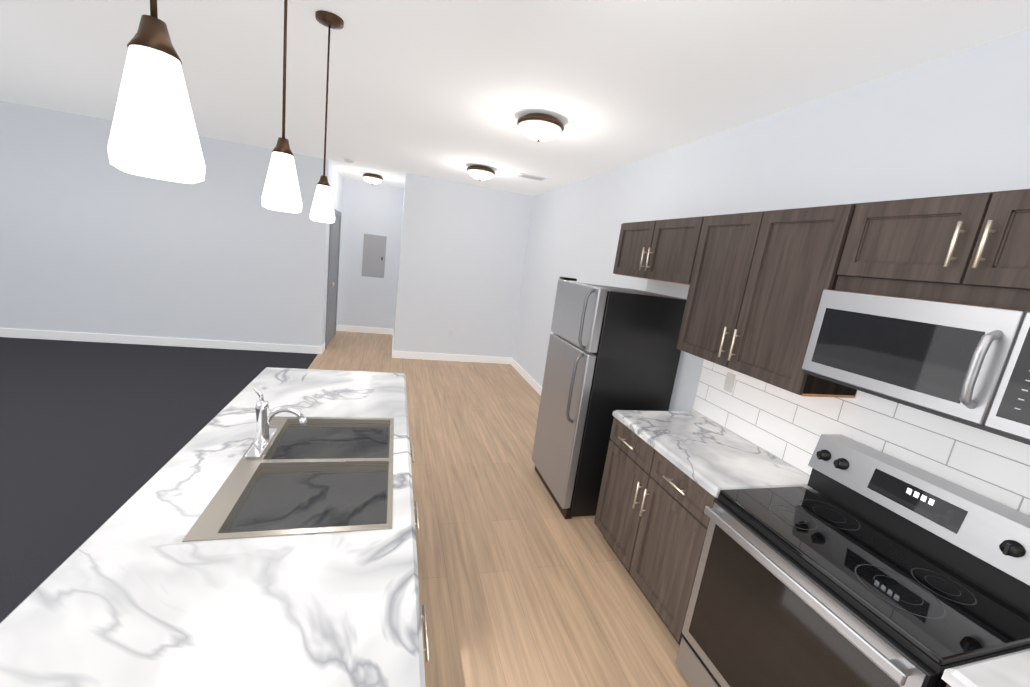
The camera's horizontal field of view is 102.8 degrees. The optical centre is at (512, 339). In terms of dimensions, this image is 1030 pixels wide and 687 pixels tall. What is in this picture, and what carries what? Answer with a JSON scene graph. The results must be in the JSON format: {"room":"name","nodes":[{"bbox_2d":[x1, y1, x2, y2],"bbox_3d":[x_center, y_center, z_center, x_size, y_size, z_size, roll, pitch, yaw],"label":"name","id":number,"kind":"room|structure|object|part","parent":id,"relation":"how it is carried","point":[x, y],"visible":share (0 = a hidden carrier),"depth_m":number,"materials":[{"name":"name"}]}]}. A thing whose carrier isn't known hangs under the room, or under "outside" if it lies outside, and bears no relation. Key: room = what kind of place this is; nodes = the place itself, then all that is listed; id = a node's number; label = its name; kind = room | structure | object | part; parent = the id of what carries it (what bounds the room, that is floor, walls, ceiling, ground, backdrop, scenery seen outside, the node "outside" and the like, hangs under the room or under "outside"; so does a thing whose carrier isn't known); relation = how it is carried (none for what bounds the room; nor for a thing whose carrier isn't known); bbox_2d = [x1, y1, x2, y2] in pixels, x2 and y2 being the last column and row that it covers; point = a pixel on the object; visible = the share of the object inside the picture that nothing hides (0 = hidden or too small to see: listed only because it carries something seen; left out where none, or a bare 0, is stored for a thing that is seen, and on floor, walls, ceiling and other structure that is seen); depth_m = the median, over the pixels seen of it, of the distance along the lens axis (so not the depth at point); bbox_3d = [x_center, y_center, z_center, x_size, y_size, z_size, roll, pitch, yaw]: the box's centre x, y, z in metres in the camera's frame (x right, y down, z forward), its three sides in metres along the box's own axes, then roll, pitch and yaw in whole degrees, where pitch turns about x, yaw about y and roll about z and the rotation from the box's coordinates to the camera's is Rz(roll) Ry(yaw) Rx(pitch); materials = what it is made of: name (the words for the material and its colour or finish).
{"room":"kitchen","nodes":[
{"label":"kitchen","id":0,"kind":"room"},
{"bbox_2d":[0,337,317,622],"bbox_3d":[-3.928,1.197,0.744,4.920,0.100,10.200,4,12,-17],"label":"floor carpet","id":1,"kind":"object","parent":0,"point":[94,436],"visible":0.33,"depth_m":3.36,"materials":[{"name":"black carpet"}]},
{"bbox_2d":[0,101,343,346],"bbox_3d":[-5.297,-1.498,6.006,4.960,2.740,1.840,4,12,-17],"label":"wall","id":2,"kind":"structure","parent":0,"point":[93,239],"depth_m":5.29,"materials":[{"name":"grey paint"}]},
{"bbox_2d":[325,209,340,348],"bbox_3d":[-2.912,-1.021,6.742,0.080,2.135,1.090,4,12,-17],"label":"hall door","id":3,"kind":"structure","parent":2,"relation":"in","point":[333,273],"depth_m":6.67,"materials":[{"name":"grey paint"}]},
{"bbox_2d":[337,178,403,328],"bbox_3d":[-2.666,-1.486,7.672,1.045,2.740,0.120,4,12,-17],"label":"wall","id":4,"kind":"structure","parent":0,"point":[371,209],"depth_m":7.58,"materials":[{"name":"grey paint"}]},
{"bbox_2d":[362,234,386,277],"bbox_3d":[-2.569,-1.551,7.606,0.395,0.765,0.022,4,12,-17],"label":"electrical panel","id":5,"kind":"object","parent":4,"relation":"attached to","point":[374,253],"visible":1,"depth_m":7.60,"materials":[{"name":"grey metal"}]},
{"bbox_2d":[393,173,532,357],"bbox_3d":[-0.966,-1.190,7.307,2.055,2.740,1.840,4,12,-17],"label":"wall block","id":6,"kind":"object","parent":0,"point":[462,251],"visible":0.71,"depth_m":6.39,"materials":[{"name":"grey paint"}]},
{"bbox_2d":[449,329,453,336],"bbox_3d":[-0.982,-0.110,6.574,0.072,0.116,0.008,4,12,-17],"label":"wall outlet","id":7,"kind":"object","parent":6,"relation":"attached to","point":[451,333],"visible":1,"depth_m":6.57,"materials":[{"name":"white plastic"}]},
{"bbox_2d":[308,331,690,686],"bbox_3d":[-0.316,1.278,2.704,3.120,0.100,11.920,4,12,-17],"label":"floor","id":8,"kind":"structure","parent":0,"point":[523,582],"depth_m":2.48,"materials":[{"name":"brown wood"}]},
{"bbox_2d":[408,426,430,663],"bbox_3d":[-0.523,1.129,0.811,0.672,0.875,4.105,4,12,-17],"label":"kitchen island","id":9,"kind":"object","parent":8,"relation":"on","point":[426,637],"depth_m":1.08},
{"bbox_2d":[0,367,427,686],"bbox_3d":[-0.568,0.678,0.683,0.835,0.040,4.190,4,12,-17],"label":"island countertop","id":10,"kind":"structure","parent":9,"relation":"on","point":[135,605],"depth_m":0.95,"materials":[{"name":"white stone"}]},
{"bbox_2d":[244,383,307,458],"bbox_3d":[-0.915,0.300,1.620,0.196,0.233,0.240,4,12,-17],"label":"faucet","id":11,"kind":"object","parent":10,"relation":"on","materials":[{"name":"silver metal"}]},
{"bbox_2d":[180,415,395,542],"bbox_3d":[-0.742,0.542,1.572,0.535,0.174,0.830,4,12,-17],"label":"sink","id":12,"kind":"object","parent":10,"relation":"in","point":[332,474],"depth_m":1.45,"materials":[{"name":"silver metal"}]},
{"bbox_2d":[532,277,686,518],"bbox_3d":[0.653,0.407,3.162,0.764,1.663,0.710,4,12,-17],"label":"refrigerator","id":13,"kind":"object","parent":8,"relation":"on","point":[611,349],"visible":0.92,"depth_m":2.82,"materials":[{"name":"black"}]},
{"bbox_2d":[594,414,718,644],"bbox_3d":[0.990,1.020,2.346,0.619,0.876,0.883,4,12,-17],"label":"base cabinet","id":14,"kind":"object","parent":8,"relation":"on","point":[668,476],"depth_m":2.14,"materials":[{"name":"black wood"}]},
{"bbox_2d":[614,410,812,493],"bbox_3d":[1.046,0.574,2.255,0.625,0.040,0.894,4,12,-17],"label":"countertop","id":15,"kind":"structure","parent":14,"relation":"on","point":[720,459],"depth_m":2.12,"materials":[{"name":"white stone"}]},
{"bbox_2d":[675,434,1029,686],"bbox_3d":[1.183,1.058,1.521,0.685,1.172,0.756,4,12,-17],"label":"range","id":16,"kind":"object","parent":8,"relation":"on","point":[859,564],"visible":1,"depth_m":1.40,"materials":[{"name":"black"}]},
{"bbox_2d":[941,674,961,686],"bbox_3d":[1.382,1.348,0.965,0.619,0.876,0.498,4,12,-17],"label":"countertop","id":17,"kind":"structure","parent":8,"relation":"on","point":[949,684],"depth_m":1.01,"materials":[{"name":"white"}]},
{"bbox_2d":[943,648,1029,686],"bbox_3d":[1.628,1.063,0.200,0.625,0.040,1.944,4,12,-17],"label":"countertop","id":18,"kind":"structure","parent":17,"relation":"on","point":[1011,669],"depth_m":1.02,"materials":[{"name":"white stone"}]},
{"bbox_2d":[0,0,1029,195],"bbox_3d":[-2.304,-1.651,1.445,8.040,0.100,11.920,4,12,-17],"label":"ceiling","id":19,"kind":"structure","parent":0,"point":[450,90],"depth_m":2.28,"materials":[{"name":"white paint"}]},
{"bbox_2d":[107,0,205,183],"bbox_3d":[-0.506,-0.710,0.568,0.124,0.927,0.124,4,12,-17],"label":"pendant light","id":20,"kind":"object","parent":19,"relation":"hanging from","point":[153,134],"visible":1,"depth_m":0.61,"materials":[{"name":"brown glass"}]},
{"bbox_2d":[261,0,301,212],"bbox_3d":[-0.706,-0.877,1.271,0.124,0.927,0.124,4,12,-17],"label":"pendant light","id":21,"kind":"object","parent":19,"relation":"hanging from","point":[281,191],"visible":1,"depth_m":1.30,"materials":[{"name":"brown glass"}]},
{"bbox_3d":[-0.753,-0.514,1.344,0.118,0.180,0.118,4,12,-17],"label":"lamp shade","id":22,"kind":"part","parent":21,"relation":"part of","materials":[{"name":"white glass"}]},
{"bbox_2d":[310,10,343,222],"bbox_3d":[-0.916,-1.053,2.012,0.124,0.927,0.124,4,12,-17],"label":"pendant light","id":23,"kind":"object","parent":19,"relation":"hanging from","point":[322,209],"visible":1,"depth_m":2.04,"materials":[{"name":"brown glass"}]},
{"bbox_3d":[-0.963,-0.690,2.085,0.118,0.180,0.118,4,12,-17],"label":"lamp shade","id":24,"kind":"part","parent":23,"relation":"part of","materials":[{"name":"white glass"}]},
{"bbox_2d":[344,158,353,162],"bbox_3d":[-2.162,-2.357,5.422,0.130,0.039,0.130,4,12,-17],"label":"smoke detector","id":25,"kind":"object","parent":19,"relation":"attached to","point":[348,160],"visible":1,"depth_m":5.38,"materials":[{"name":"white plastic"}]},
{"bbox_2d":[363,173,382,184],"bbox_3d":[-2.191,-2.503,6.424,0.306,0.154,0.306,4,12,-17],"label":"flush-mount light","id":26,"kind":"object","parent":19,"relation":"attached to","point":[371,178],"visible":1,"depth_m":6.33,"materials":[{"name":"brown glass"}]},
{"bbox_2d":[467,165,494,180],"bbox_3d":[-0.380,-1.946,4.831,0.337,0.154,0.337,4,12,-17],"label":"flush-mount light","id":27,"kind":"object","parent":19,"relation":"attached to","point":[479,172],"visible":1,"depth_m":4.72,"materials":[{"name":"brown glass"}]},
{"bbox_2d":[517,173,547,180],"bbox_3d":[0.232,-1.963,4.958,0.340,0.012,0.200,4,12,-17],"label":"ceiling vent","id":28,"kind":"object","parent":19,"relation":"in","point":[529,176],"visible":0.96,"depth_m":4.92,"materials":[{"name":"white metal"}]},
{"bbox_2d":[517,113,563,141],"bbox_3d":[0.191,-1.489,2.926,0.337,0.154,0.337,4,12,-17],"label":"flush-mount light","id":29,"kind":"object","parent":19,"relation":"attached to","point":[538,127],"visible":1,"depth_m":2.82,"materials":[{"name":"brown glass"}]},
{"bbox_2d":[512,28,1029,411],"bbox_3d":[1.542,0.203,2.000,0.120,2.740,10.090,4,12,-17],"label":"wall","id":30,"kind":"structure","parent":0,"point":[958,123],"depth_m":2.13,"materials":[{"name":"grey paint"}]},
{"bbox_2d":[613,221,648,276],"bbox_3d":[1.049,-0.661,3.060,0.326,0.386,0.514,4,12,-17],"label":"upper cabinet","id":31,"kind":"object","parent":30,"relation":"attached to","point":[631,241],"depth_m":3.08,"materials":[{"name":"black wood"}]},
{"bbox_2d":[637,217,700,283],"bbox_3d":[1.155,-0.572,2.684,0.326,0.386,0.513,4,12,-17],"label":"upper cabinet","id":32,"kind":"object","parent":30,"relation":"attached to","point":[668,249],"depth_m":2.65,"materials":[{"name":"black wood"}]},
{"bbox_2d":[676,204,868,397],"bbox_3d":[1.309,-0.232,2.092,0.326,0.777,0.820,4,12,-17],"label":"upper cabinet","id":33,"kind":"object","parent":30,"relation":"attached to","point":[759,282],"depth_m":1.95,"materials":[{"name":"black wood"}]},
{"bbox_2d":[692,359,1029,515],"bbox_3d":[1.738,0.623,1.031,0.003,0.550,3.640,4,12,-17],"label":"tile backsplash","id":34,"kind":"structure","parent":30,"relation":"attached to","point":[788,427],"depth_m":1.77,"materials":[{"name":"white tile"}]},
{"bbox_2d":[723,372,735,392],"bbox_3d":[1.317,0.258,2.499,0.007,0.116,0.072,4,12,-17],"label":"wall outlet","id":35,"kind":"object","parent":34,"relation":"attached to","point":[730,379],"visible":1,"depth_m":2.49,"materials":[{"name":"white plastic"}]},
{"bbox_2d":[825,195,956,301],"bbox_3d":[1.508,-0.311,1.447,0.326,0.321,0.441,4,12,-17],"label":"upper cabinet","id":36,"kind":"object","parent":30,"relation":"attached to","point":[885,248],"depth_m":1.46,"materials":[{"name":"black wood"}]},
{"bbox_2d":[925,189,1029,311],"bbox_3d":[1.596,-0.238,1.138,0.326,0.321,0.441,4,12,-17],"label":"upper cabinet","id":37,"kind":"object","parent":30,"relation":"attached to","point":[983,260],"depth_m":1.22,"materials":[{"name":"black wood"}]},
{"bbox_2d":[802,289,1029,444],"bbox_3d":[1.453,0.061,1.344,0.437,0.343,0.754,4,12,-17],"label":"over-the-range microwave","id":38,"kind":"object","parent":37,"relation":"attached to","point":[968,365],"visible":1,"depth_m":1.28,"materials":[{"name":"silver metal"}]},
{"bbox_3d":[-6.026,-0.335,-0.273,0.120,2.740,10.090,4,12,-17],"label":"wall","id":39,"kind":"structure","parent":0,"visible":0},
{"bbox_2d":[0,328,323,353],"bbox_3d":[-5.139,-0.009,5.414,4.824,0.115,0.018,4,12,-17],"label":"baseboard","id":40,"kind":"structure","parent":39,"relation":"attached to","point":[125,339],"depth_m":5.51,"materials":[{"name":"white wood"}]},
{"bbox_2d":[337,325,391,334],"bbox_3d":[-2.823,-0.195,7.861,1.010,0.115,0.018,4,12,-17],"label":"baseboard","id":41,"kind":"structure","parent":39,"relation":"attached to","point":[347,328],"depth_m":7.85,"materials":[{"name":"white wood"}]},
{"bbox_2d":[392,349,511,364],"bbox_3d":[-0.964,0.288,6.669,1.919,0.115,0.018,4,12,-17],"label":"baseboard","id":42,"kind":"structure","parent":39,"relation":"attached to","point":[395,354],"depth_m":6.65,"materials":[{"name":"white wood"}]},
{"bbox_2d":[512,358,541,395],"bbox_3d":[0.425,0.732,5.360,0.014,0.115,3.410,4,12,-17],"label":"baseboard","id":43,"kind":"structure","parent":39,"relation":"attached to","point":[523,373],"depth_m":6.07,"materials":[{"name":"white wood"}]}
]}

